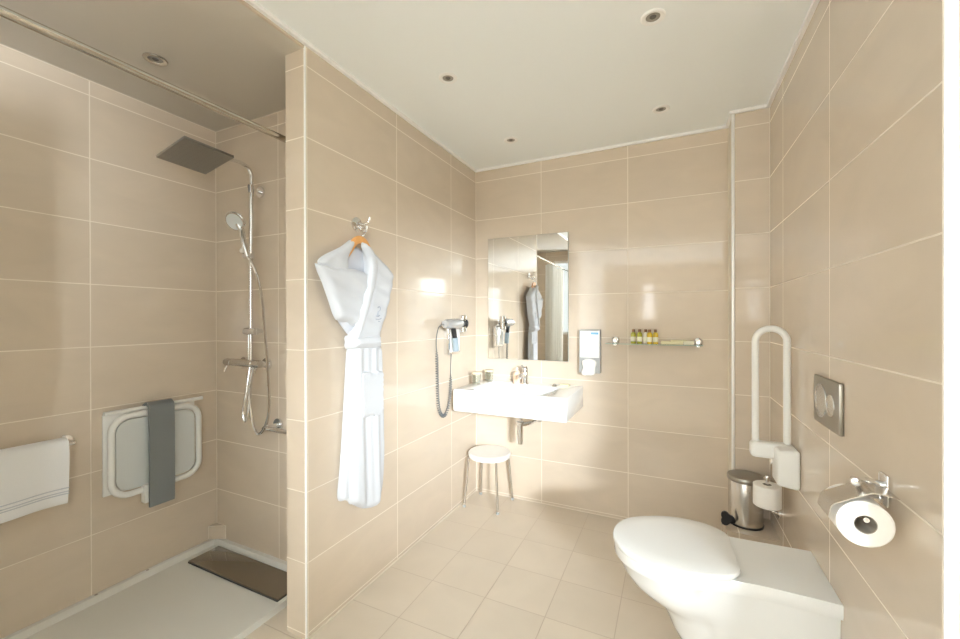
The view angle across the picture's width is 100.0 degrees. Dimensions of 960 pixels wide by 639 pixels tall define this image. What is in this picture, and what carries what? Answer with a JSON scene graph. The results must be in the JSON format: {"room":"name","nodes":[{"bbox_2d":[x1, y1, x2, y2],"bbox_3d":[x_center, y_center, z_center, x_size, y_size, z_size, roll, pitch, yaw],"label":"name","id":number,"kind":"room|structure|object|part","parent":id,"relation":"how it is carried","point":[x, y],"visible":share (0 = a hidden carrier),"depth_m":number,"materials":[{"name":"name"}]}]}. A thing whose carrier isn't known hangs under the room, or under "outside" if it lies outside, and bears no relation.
{"room":"hotel bathroom","nodes":[
{"label":"hotel bathroom","id":0,"kind":"room"},
{"bbox_2d":[0,45,216,638],"bbox_3d":[-2.205,0.095,1.313,0.100,2.516,2.777,0,0,25],"label":"wall","id":1,"kind":"structure","parent":0,"point":[108,244],"depth_m":1.92,"materials":[{"name":"beige tile"}]},
{"bbox_2d":[59,435,75,445],"bbox_3d":[-1.995,0.555,1.539,0.081,0.054,0.680,0,0,25],"label":"towel rail","id":2,"kind":"object","parent":1,"relation":"attached to","point":[70,438],"visible":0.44,"depth_m":1.82,"materials":[{"name":"silver metal"}]},
{"bbox_2d":[0,437,69,523],"bbox_3d":[-1.962,0.668,1.540,0.097,0.288,0.556,0,0,25],"label":"hand towel","id":3,"kind":"object","parent":2,"relation":"hanging from","point":[34,477],"visible":1,"depth_m":1.68,"materials":[{"name":"white fabric"}]},
{"bbox_2d":[0,44,214,131],"bbox_3d":[-2.182,-1.135,1.243,0.004,0.004,2.677,0,0,25],"label":"trim","id":4,"kind":"structure","parent":1,"relation":"attached to","point":[0,44],"depth_m":1.95,"materials":[{"name":"white paint"}]},
{"bbox_2d":[102,396,202,507],"bbox_3d":[-1.705,0.698,2.142,0.088,0.538,0.450,0,0,25],"label":"shower seat","id":5,"kind":"object","parent":1,"relation":"attached to","point":[151,443],"visible":1,"depth_m":2.08,"materials":[{"name":"white plastic"}]},
{"bbox_3d":[-1.713,0.679,2.140,0.016,0.353,0.360,0,0,25],"label":"seat panel","id":6,"kind":"part","parent":5,"relation":"part of","materials":[{"name":"white plastic"}]},
{"bbox_2d":[216,110,286,560],"bbox_3d":[-1.179,0.091,2.307,1.098,2.516,0.100,0,0,25],"label":"wall","id":7,"kind":"structure","parent":0,"point":[251,467],"depth_m":2.30,"materials":[{"name":"beige tile"}]},
{"bbox_2d":[156,136,271,435],"bbox_3d":[-1.349,-0.117,2.054,0.440,1.462,0.512,0,0,25],"label":"shower","id":8,"kind":"object","parent":7,"relation":"attached to","point":[187,152],"visible":1,"depth_m":2.14,"materials":[{"name":"silver metal"}]},
{"bbox_2d":[215,132,216,503],"bbox_3d":[-1.605,0.079,2.453,0.003,2.441,0.003,0,0,25],"label":"trim","id":9,"kind":"structure","parent":7,"relation":"attached to","point":[215,132],"depth_m":2.45,"materials":[{"name":"beige plastic"}]},
{"bbox_2d":[216,109,285,131],"bbox_3d":[-1.159,-1.140,2.236,0.998,0.004,0.004,0,0,25],"label":"trim","id":10,"kind":"structure","parent":7,"relation":"attached to","point":[284,109],"depth_m":2.29,"materials":[{"name":"beige plastic"}]},
{"bbox_2d":[262,418,286,434],"bbox_3d":[-0.953,0.577,2.098,0.444,0.068,0.084,0,0,25],"label":"grab bar","id":11,"kind":"object","parent":7,"relation":"attached to","point":[277,426],"visible":0.44,"depth_m":2.14,"materials":[{"name":"silver metal"}]},
{"bbox_2d":[237,0,303,48],"bbox_3d":[-1.220,-1.151,0.690,0.012,0.025,2.224,0,0,25],"label":"lintel","id":12,"kind":"object","parent":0,"point":[242,2],"visible":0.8,"depth_m":1.55,"materials":[{"name":"beige tile"}]},
{"bbox_2d":[244,0,306,44],"bbox_3d":[-1.207,-1.155,0.684,0.016,0.016,2.224,0,0,25],"label":"trim","id":13,"kind":"structure","parent":12,"relation":"attached to","point":[253,3],"depth_m":1.56,"materials":[{"name":"white paint"}]},
{"bbox_2d":[285,49,304,638],"bbox_3d":[-0.784,0.104,1.725,0.115,2.491,0.012,0,0,25],"label":"wall","id":14,"kind":"structure","parent":0,"point":[294,69],"depth_m":1.72,"materials":[{"name":"beige tile"}]},
{"bbox_2d":[0,5,285,142],"bbox_3d":[-1.312,-0.783,0.830,0.060,0.081,2.675,0,0,25],"label":"curtain rod","id":15,"kind":"object","parent":14,"relation":"attached to","point":[5,12],"visible":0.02,"depth_m":1.25,"materials":[{"name":"silver metal"}]},
{"bbox_2d":[306,47,475,636],"bbox_3d":[-0.435,0.089,2.458,0.115,2.516,1.635,0,0,25],"label":"wall","id":16,"kind":"structure","parent":0,"point":[364,160],"depth_m":2.21,"materials":[{"name":"beige tile"}]},
{"bbox_2d":[303,45,307,638],"bbox_3d":[-0.735,0.099,1.697,0.009,2.499,0.009,0,0,25],"label":"trim","id":17,"kind":"structure","parent":16,"relation":"attached to","point":[304,48],"depth_m":1.69,"materials":[{"name":"white"}]},
{"bbox_2d":[315,240,393,508],"bbox_3d":[-0.570,0.280,1.901,0.095,1.304,0.506,0,0,25],"label":"bathrobe","id":18,"kind":"object","parent":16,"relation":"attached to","point":[357,286],"visible":1,"depth_m":1.88,"materials":[{"name":"white fabric"}]},
{"bbox_3d":[-0.522,-0.117,1.982,0.056,0.456,0.316,0,0,25],"label":"panel","id":19,"kind":"part","parent":18,"relation":"part of","materials":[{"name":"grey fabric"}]},
{"bbox_2d":[351,217,370,232],"bbox_3d":[-0.571,-0.457,1.950,0.075,0.082,0.068,0,0,25],"label":"robe hook","id":20,"kind":"object","parent":16,"relation":"attached to","point":[356,223],"visible":1,"depth_m":1.95,"materials":[{"name":"silver metal"}]},
{"bbox_2d":[349,227,369,255],"bbox_3d":[-0.580,-0.343,1.901,0.020,0.206,0.266,0,0,25],"label":"hanger","id":21,"kind":"object","parent":20,"relation":"hanging from","point":[358,239],"visible":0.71,"depth_m":1.90,"materials":[{"name":"orange wood"}]},
{"bbox_2d":[305,41,476,172],"bbox_3d":[-0.378,-1.161,2.427,0.016,0.016,1.636,0,0,25],"label":"trim","id":22,"kind":"structure","parent":16,"relation":"attached to","point":[309,45],"depth_m":2.10,"materials":[{"name":"white paint"}]},
{"bbox_2d":[307,490,476,638],"bbox_3d":[-0.378,1.345,2.434,0.005,0.005,1.636,0,0,25],"label":"trim","id":23,"kind":"structure","parent":16,"relation":"attached to","point":[355,596],"depth_m":2.11,"materials":[{"name":"beige plastic"}]},
{"bbox_2d":[435,315,468,417],"bbox_3d":[-0.189,0.309,2.691,0.127,0.678,0.314,0,0,25],"label":"hair dryer","id":24,"kind":"object","parent":16,"relation":"attached to","point":[452,327],"visible":1,"depth_m":2.69,"materials":[{"name":"white plastic"}]},
{"bbox_3d":[-0.220,0.338,2.655,0.071,0.620,0.221,0,0,25],"label":"coiled cord","id":25,"kind":"part","parent":24,"relation":"part of","materials":[{"name":"grey plastic"}]},
{"bbox_3d":[-0.173,0.086,2.677,0.033,0.090,0.058,0,0,25],"label":"handle","id":26,"kind":"part","parent":24,"relation":"part of","materials":[{"name":"black plastic"}]},
{"bbox_2d":[0,0,812,169],"bbox_3d":[-0.192,-1.200,-0.522,5.314,0.125,7.000,0,0,25],"label":"ceiling","id":27,"kind":"structure","parent":0,"point":[557,77],"depth_m":1.78,"materials":[{"name":"white paint"}]},
{"bbox_2d":[142,52,168,65],"bbox_3d":[-1.421,-1.137,1.764,0.090,0.006,0.090,0,0,25],"label":"recessed light","id":28,"kind":"object","parent":27,"relation":"in","point":[155,59],"visible":1,"depth_m":1.76,"materials":[{"name":"silver metal"}]},
{"bbox_2d":[439,72,456,83],"bbox_3d":[-0.155,-1.165,1.949,0.090,0.006,0.090,0,0,25],"label":"recessed light","id":29,"kind":"object","parent":27,"relation":"in","point":[446,78],"visible":1,"depth_m":1.94,"materials":[{"name":"white metal"}]},
{"bbox_2d":[504,137,517,143],"bbox_3d":[0.202,-1.167,2.627,0.090,0.006,0.090,0,0,25],"label":"recessed light","id":30,"kind":"object","parent":27,"relation":"in","point":[510,140],"visible":1,"depth_m":2.62,"materials":[{"name":"white metal"}]},
{"bbox_2d":[640,8,665,25],"bbox_3d":[0.668,-1.166,1.557,0.090,0.006,0.090,0,0,25],"label":"recessed light","id":31,"kind":"object","parent":27,"relation":"in","point":[654,16],"visible":1,"depth_m":1.55,"materials":[{"name":"white metal"}]},
{"bbox_2d":[652,105,669,113],"bbox_3d":[1.007,-1.168,2.241,0.090,0.006,0.090,0,0,25],"label":"recessed light","id":32,"kind":"object","parent":27,"relation":"in","point":[659,109],"visible":1,"depth_m":2.24,"materials":[{"name":"white metal"}]},
{"bbox_2d":[244,491,680,638],"bbox_3d":[-0.186,1.403,-0.516,5.314,0.100,7.000,0,0,25],"label":"floor","id":33,"kind":"structure","parent":0,"point":[528,570],"depth_m":2.00,"materials":[{"name":"beige tile"}]},
{"bbox_2d":[2,539,286,638],"bbox_3d":[-1.786,1.336,1.062,0.868,0.033,2.675,0,0,25],"label":"shower tray","id":34,"kind":"object","parent":33,"relation":"on","point":[214,588],"visible":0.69,"depth_m":1.91,"materials":[{"name":"white ceramic"}]},
{"bbox_2d":[208,523,225,538],"bbox_3d":[-1.575,1.276,2.414,0.088,0.081,0.053,0,0,25],"label":"block","id":35,"kind":"object","parent":34,"relation":"on","point":[217,530],"visible":1,"depth_m":2.42,"materials":[{"name":"beige tile"}]},
{"bbox_2d":[463,445,513,514],"bbox_3d":[0.068,1.151,2.937,0.315,0.388,0.310,0,0,25],"label":"stool","id":36,"kind":"object","parent":33,"relation":"on","point":[495,454],"visible":1,"depth_m":2.89,"materials":[{"name":"white plastic"}]},
{"bbox_3d":[-0.098,1.166,2.897,0.052,0.337,0.018,0,0,-13],"label":"leg","id":37,"kind":"part","parent":36,"relation":"part of","materials":[{"name":"silver metal"}]},
{"bbox_3d":[0.011,1.165,3.087,0.018,0.337,0.050,0,0,-21],"label":"leg","id":38,"kind":"part","parent":36,"relation":"part of","materials":[{"name":"silver metal"}]},
{"bbox_3d":[0.070,0.978,2.935,0.310,0.041,0.310,0,0,25],"label":"seat","id":39,"kind":"part","parent":36,"relation":"part of","materials":[{"name":"white plastic"}]},
{"bbox_3d":[0.117,1.166,2.795,0.018,0.337,0.047,0,0,-18],"label":"leg","id":40,"kind":"part","parent":36,"relation":"part of","materials":[{"name":"silver metal"}]},
{"bbox_3d":[0.225,1.165,3.000,0.051,0.337,0.018,0,0,-23],"label":"leg","id":41,"kind":"part","parent":36,"relation":"part of","materials":[{"name":"silver metal"}]},
{"bbox_2d":[476,128,727,530],"bbox_3d":[0.715,0.086,2.871,1.839,2.516,0.100,0,0,25],"label":"wall","id":42,"kind":"structure","parent":0,"point":[646,224],"depth_m":2.68,"materials":[{"name":"beige tile"}]},
{"bbox_2d":[475,173,476,489],"bbox_3d":[-0.031,0.095,3.169,0.003,2.500,0.003,0,0,25],"label":"trim","id":43,"kind":"structure","parent":42,"relation":"attached to","point":[475,173],"depth_m":3.17,"materials":[{"name":"beige plastic"}]},
{"bbox_2d":[453,379,582,422],"bbox_3d":[0.270,0.537,2.752,0.765,0.145,0.499,0,0,25],"label":"washbasin","id":44,"kind":"object","parent":42,"relation":"attached to","point":[534,401],"visible":0.98,"depth_m":2.57,"materials":[{"name":"white ceramic"}]},
{"bbox_2d":[472,371,480,383],"bbox_3d":[-0.025,0.421,2.909,0.070,0.088,0.070,0,0,25],"label":"tumbler","id":45,"kind":"object","parent":44,"relation":"on","point":[476,375],"visible":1,"depth_m":2.88,"materials":[{"name":"clear glass"}]},
{"bbox_2d":[484,369,493,381],"bbox_3d":[0.068,0.420,3.031,0.070,0.088,0.070,0,0,25],"label":"tumbler","id":46,"kind":"object","parent":44,"relation":"on","point":[488,372],"visible":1,"depth_m":3.01,"materials":[{"name":"clear glass"}]},
{"bbox_2d":[513,367,519,383],"bbox_3d":[0.268,0.404,2.935,0.052,0.120,0.053,0,0,45],"label":"soap dispenser","id":47,"kind":"object","parent":44,"relation":"on","point":[516,373],"visible":0.98,"depth_m":2.91,"materials":[{"name":"beige"}]},
{"bbox_2d":[518,365,528,383],"bbox_3d":[0.301,0.392,2.858,0.054,0.145,0.166,0,0,25],"label":"mixer tap","id":48,"kind":"object","parent":44,"relation":"on","point":[524,375],"visible":1,"depth_m":2.89,"materials":[{"name":"silver metal"}]},
{"bbox_3d":[0.313,0.345,2.884,0.044,0.052,0.098,0,0,25],"label":"lever","id":49,"kind":"part","parent":48,"relation":"part of","materials":[{"name":"silver metal"}]},
{"bbox_2d":[516,418,541,444],"bbox_3d":[0.357,0.733,2.842,0.082,0.244,0.281,0,0,38],"label":"drain pipe","id":50,"kind":"object","parent":44,"relation":"attached to","point":[520,423],"visible":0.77,"depth_m":2.75,"materials":[{"name":"silver metal"}]},
{"bbox_3d":[0.370,0.717,2.847,0.069,0.068,0.252,0,0,32],"label":"waste arm","id":51,"kind":"part","parent":50,"relation":"part of","materials":[{"name":"silver metal"}]},
{"bbox_2d":[488,232,568,361],"bbox_3d":[0.345,-0.160,2.980,0.620,0.917,0.019,0,0,25],"label":"wall mirror","id":52,"kind":"object","parent":42,"relation":"attached to","point":[528,276],"visible":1,"depth_m":2.96,"materials":[{"name":"silver glass"}]},
{"bbox_2d":[477,490,623,519],"bbox_3d":[0.739,1.341,2.806,1.703,0.005,0.005,0,0,25],"label":"trim","id":53,"kind":"structure","parent":42,"relation":"attached to","point":[477,490],"depth_m":2.89,"materials":[{"name":"beige plastic"}]},
{"bbox_2d":[579,329,600,375],"bbox_3d":[0.752,0.225,2.758,0.140,0.313,0.073,0,0,25],"label":"dispenser","id":54,"kind":"object","parent":42,"relation":"attached to","point":[589,339],"visible":1,"depth_m":2.74,"materials":[{"name":"grey plastic"}]},
{"bbox_2d":[477,125,728,171],"bbox_3d":[0.738,-1.164,2.792,1.687,0.016,0.016,0,0,25],"label":"trim","id":55,"kind":"structure","parent":42,"relation":"attached to","point":[723,126],"depth_m":2.72,"materials":[{"name":"white paint"}]},
{"bbox_2d":[605,337,702,347],"bbox_3d":[1.094,0.143,2.559,0.570,0.057,0.137,0,0,25],"label":"glass shelf","id":56,"kind":"object","parent":42,"relation":"attached to","point":[698,342],"visible":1,"depth_m":2.51,"materials":[{"name":"white"}]},
{"bbox_2d":[631,329,635,342],"bbox_3d":[0.998,0.108,2.621,0.032,0.090,0.032,0,0,25],"label":"toiletry bottle","id":57,"kind":"object","parent":56,"relation":"on","point":[633,334],"visible":0.94,"depth_m":2.61,"materials":[{"name":"green plastic"}]},
{"bbox_2d":[637,329,641,342],"bbox_3d":[1.032,0.108,2.605,0.032,0.090,0.032,0,0,25],"label":"toiletry bottle","id":58,"kind":"object","parent":56,"relation":"on","point":[639,334],"visible":0.97,"depth_m":2.59,"materials":[{"name":"green plastic"}]},
{"bbox_2d":[643,329,646,342],"bbox_3d":[1.067,0.108,2.594,0.032,0.090,0.032,0,0,25],"label":"toiletry bottle","id":59,"kind":"object","parent":56,"relation":"on","point":[645,330],"visible":0.76,"depth_m":2.58,"materials":[{"name":"white plastic"}]},
{"bbox_2d":[647,329,651,343],"bbox_3d":[1.074,0.108,2.551,0.032,0.090,0.032,0,0,25],"label":"toiletry bottle","id":60,"kind":"object","parent":56,"relation":"on","point":[649,334],"visible":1,"depth_m":2.54,"materials":[{"name":"yellow plastic"}]},
{"bbox_3d":[1.093,0.157,2.555,0.570,0.006,0.123,0,0,25],"label":"shelf glass","id":61,"kind":"part","parent":56,"relation":"part of","materials":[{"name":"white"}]},
{"bbox_2d":[653,329,657,343],"bbox_3d":[1.109,0.108,2.546,0.032,0.090,0.032,0,0,25],"label":"toiletry bottle","id":62,"kind":"object","parent":56,"relation":"on","point":[655,334],"visible":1,"depth_m":2.54,"materials":[{"name":"yellow plastic"}]},
{"bbox_2d":[661,341,682,344],"bbox_3d":[1.196,0.144,2.510,0.125,0.018,0.070,0,0,25],"label":"packet","id":63,"kind":"object","parent":56,"relation":"on","point":[662,342],"visible":0.88,"depth_m":2.48,"materials":[{"name":"beige paper"}]},
{"bbox_2d":[684,340,693,344],"bbox_3d":[1.279,0.141,2.470,0.054,0.024,0.060,0,0,25],"label":"packet","id":64,"kind":"object","parent":56,"relation":"on","point":[688,342],"visible":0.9,"depth_m":2.44,"materials":[{"name":"beige paper"}]},
{"bbox_2d":[728,128,728,470],"bbox_3d":[1.504,0.093,2.439,0.003,2.500,0.003,0,0,25],"label":"trim","id":65,"kind":"structure","parent":42,"relation":"attached to","point":[728,128],"depth_m":2.44,"materials":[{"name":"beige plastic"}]},
{"bbox_2d":[726,115,730,127],"bbox_3d":[1.454,-1.165,2.351,0.016,0.016,0.166,0,0,25],"label":"trim","id":66,"kind":"structure","parent":42,"relation":"attached to","point":[729,116],"depth_m":2.35,"materials":[{"name":"white"}]},
{"bbox_2d":[729,108,769,518],"bbox_3d":[1.567,0.085,2.365,0.174,2.516,0.282,0,0,25],"label":"wall pillar","id":67,"kind":"structure","parent":0,"point":[751,127],"depth_m":2.24,"materials":[{"name":"beige tile"}]},
{"bbox_2d":[731,114,734,469],"bbox_3d":[1.430,0.093,2.276,0.018,2.499,0.018,0,0,25],"label":"trim","id":68,"kind":"structure","parent":67,"relation":"attached to","point":[732,115],"depth_m":2.27,"materials":[{"name":"white"}]},
{"bbox_2d":[729,104,766,114],"bbox_3d":[1.486,-1.164,2.235,0.174,0.016,0.016,0,0,25],"label":"trim","id":69,"kind":"structure","parent":67,"relation":"attached to","point":[764,106],"depth_m":2.23,"materials":[{"name":"white"}]},
{"bbox_2d":[722,518,780,545],"bbox_3d":[1.433,1.219,2.145,0.229,0.250,0.238,0,0,25],"label":"floor","id":70,"kind":"structure","parent":0,"point":[769,535],"depth_m":2.07,"materials":[{"name":"beige tile"}]},
{"bbox_2d":[721,469,764,530],"bbox_3d":[1.411,0.962,2.173,0.206,0.263,0.171,0,0,25],"label":"pedal bin","id":71,"kind":"object","parent":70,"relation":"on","point":[742,513],"visible":0.9,"depth_m":2.11,"materials":[{"name":"silver metal"}]},
{"bbox_3d":[1.426,0.845,2.165,0.171,0.030,0.171,0,0,25],"label":"lid","id":72,"kind":"part","parent":71,"relation":"part of","materials":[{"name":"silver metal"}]},
{"bbox_2d":[770,0,943,638],"bbox_3d":[1.375,0.087,1.598,0.140,2.516,1.833,0,0,25],"label":"wall","id":73,"kind":"structure","parent":0,"point":[857,110],"depth_m":1.12,"materials":[{"name":"beige tile"}]},
{"bbox_2d":[613,516,843,638],"bbox_3d":[0.879,1.069,1.535,0.704,0.415,0.422,0,0,25],"label":"toilet","id":74,"kind":"object","parent":73,"relation":"attached to","point":[710,583],"visible":1,"depth_m":1.43,"materials":[{"name":"white ceramic"}]},
{"bbox_3d":[0.757,0.873,1.592,0.436,0.023,0.422,0,0,25],"label":"lid","id":75,"kind":"part","parent":74,"relation":"part of","materials":[{"name":"white ceramic"}]},
{"bbox_2d":[769,107,769,480],"bbox_3d":[1.583,0.093,2.200,0.003,2.500,0.003,0,0,25],"label":"trim","id":76,"kind":"structure","parent":73,"relation":"attached to","point":[769,107],"depth_m":2.20,"materials":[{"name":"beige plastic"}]},
{"bbox_2d":[764,475,781,518],"bbox_3d":[1.411,0.858,1.944,0.212,0.250,0.059,0,0,-39],"label":"holder","id":77,"kind":"object","parent":73,"relation":"attached to","point":[779,514],"visible":0.48,"depth_m":1.97,"materials":[{"name":"silver metal"}]},
{"bbox_2d":[753,480,781,510],"bbox_3d":[1.351,0.826,1.896,0.112,0.100,0.112,0,0,25],"label":"toilet roll","id":78,"kind":"object","parent":77,"relation":"on","point":[765,497],"visible":0.98,"depth_m":1.86,"materials":[{"name":"white paper"}]},
{"bbox_2d":[749,325,799,490],"bbox_3d":[1.290,0.372,1.772,0.163,0.690,0.143,0,0,25],"label":"support rail","id":79,"kind":"object","parent":73,"relation":"attached to","point":[784,458],"visible":1,"depth_m":1.78,"materials":[{"name":"white plastic"}]},
{"bbox_2d":[767,0,819,107],"bbox_3d":[1.242,-1.162,1.501,0.016,0.016,1.550,0,0,25],"label":"trim","id":80,"kind":"structure","parent":73,"relation":"attached to","point":[815,3],"depth_m":1.72,"materials":[{"name":"white"}]},
{"bbox_2d":[814,374,843,436],"bbox_3d":[1.179,0.283,1.369,0.017,0.165,0.248,0,0,25],"label":"flush plate","id":81,"kind":"object","parent":73,"relation":"attached to","point":[828,393],"visible":1,"depth_m":1.33,"materials":[{"name":"grey metal"}]},
{"bbox_2d":[817,471,899,522],"bbox_3d":[0.939,0.433,1.008,0.142,0.096,0.135,0,0,25],"label":"toilet roll holder","id":82,"kind":"object","parent":73,"relation":"attached to","point":[880,489],"visible":0.98,"depth_m":0.99,"materials":[{"name":"silver metal"}]},
{"bbox_2d":[825,484,895,547],"bbox_3d":[0.937,0.485,1.006,0.108,0.108,0.118,0,0,25],"label":"toilet roll","id":83,"kind":"object","parent":82,"relation":"on","point":[881,528],"visible":0.77,"depth_m":0.96,"materials":[{"name":"white paper"}]},
{"bbox_3d":[0.960,0.432,0.998,0.085,0.091,0.135,0,0,25],"label":"arm","id":84,"kind":"part","parent":82,"relation":"part of","materials":[{"name":"silver metal"}]},
{"bbox_3d":[1.012,0.425,1.008,0.010,0.080,0.044,0,0,25],"label":"wall plate","id":85,"kind":"part","parent":82,"relation":"part of","materials":[{"name":"silver metal"}]},
{"bbox_2d":[959,0,959,638],"bbox_3d":[0.992,0.090,0.766,0.118,2.516,0.001,0,0,25],"label":"wall","id":86,"kind":"structure","parent":0,"point":[959,0],"depth_m":0.79,"materials":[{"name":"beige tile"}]},
{"bbox_2d":[943,0,958,638],"bbox_3d":[0.928,0.090,0.794,0.021,2.516,0.004,0,0,25],"label":"trim","id":87,"kind":"structure","parent":86,"relation":"attached to","point":[951,7],"depth_m":0.79,"materials":[{"name":"white"}]}
]}

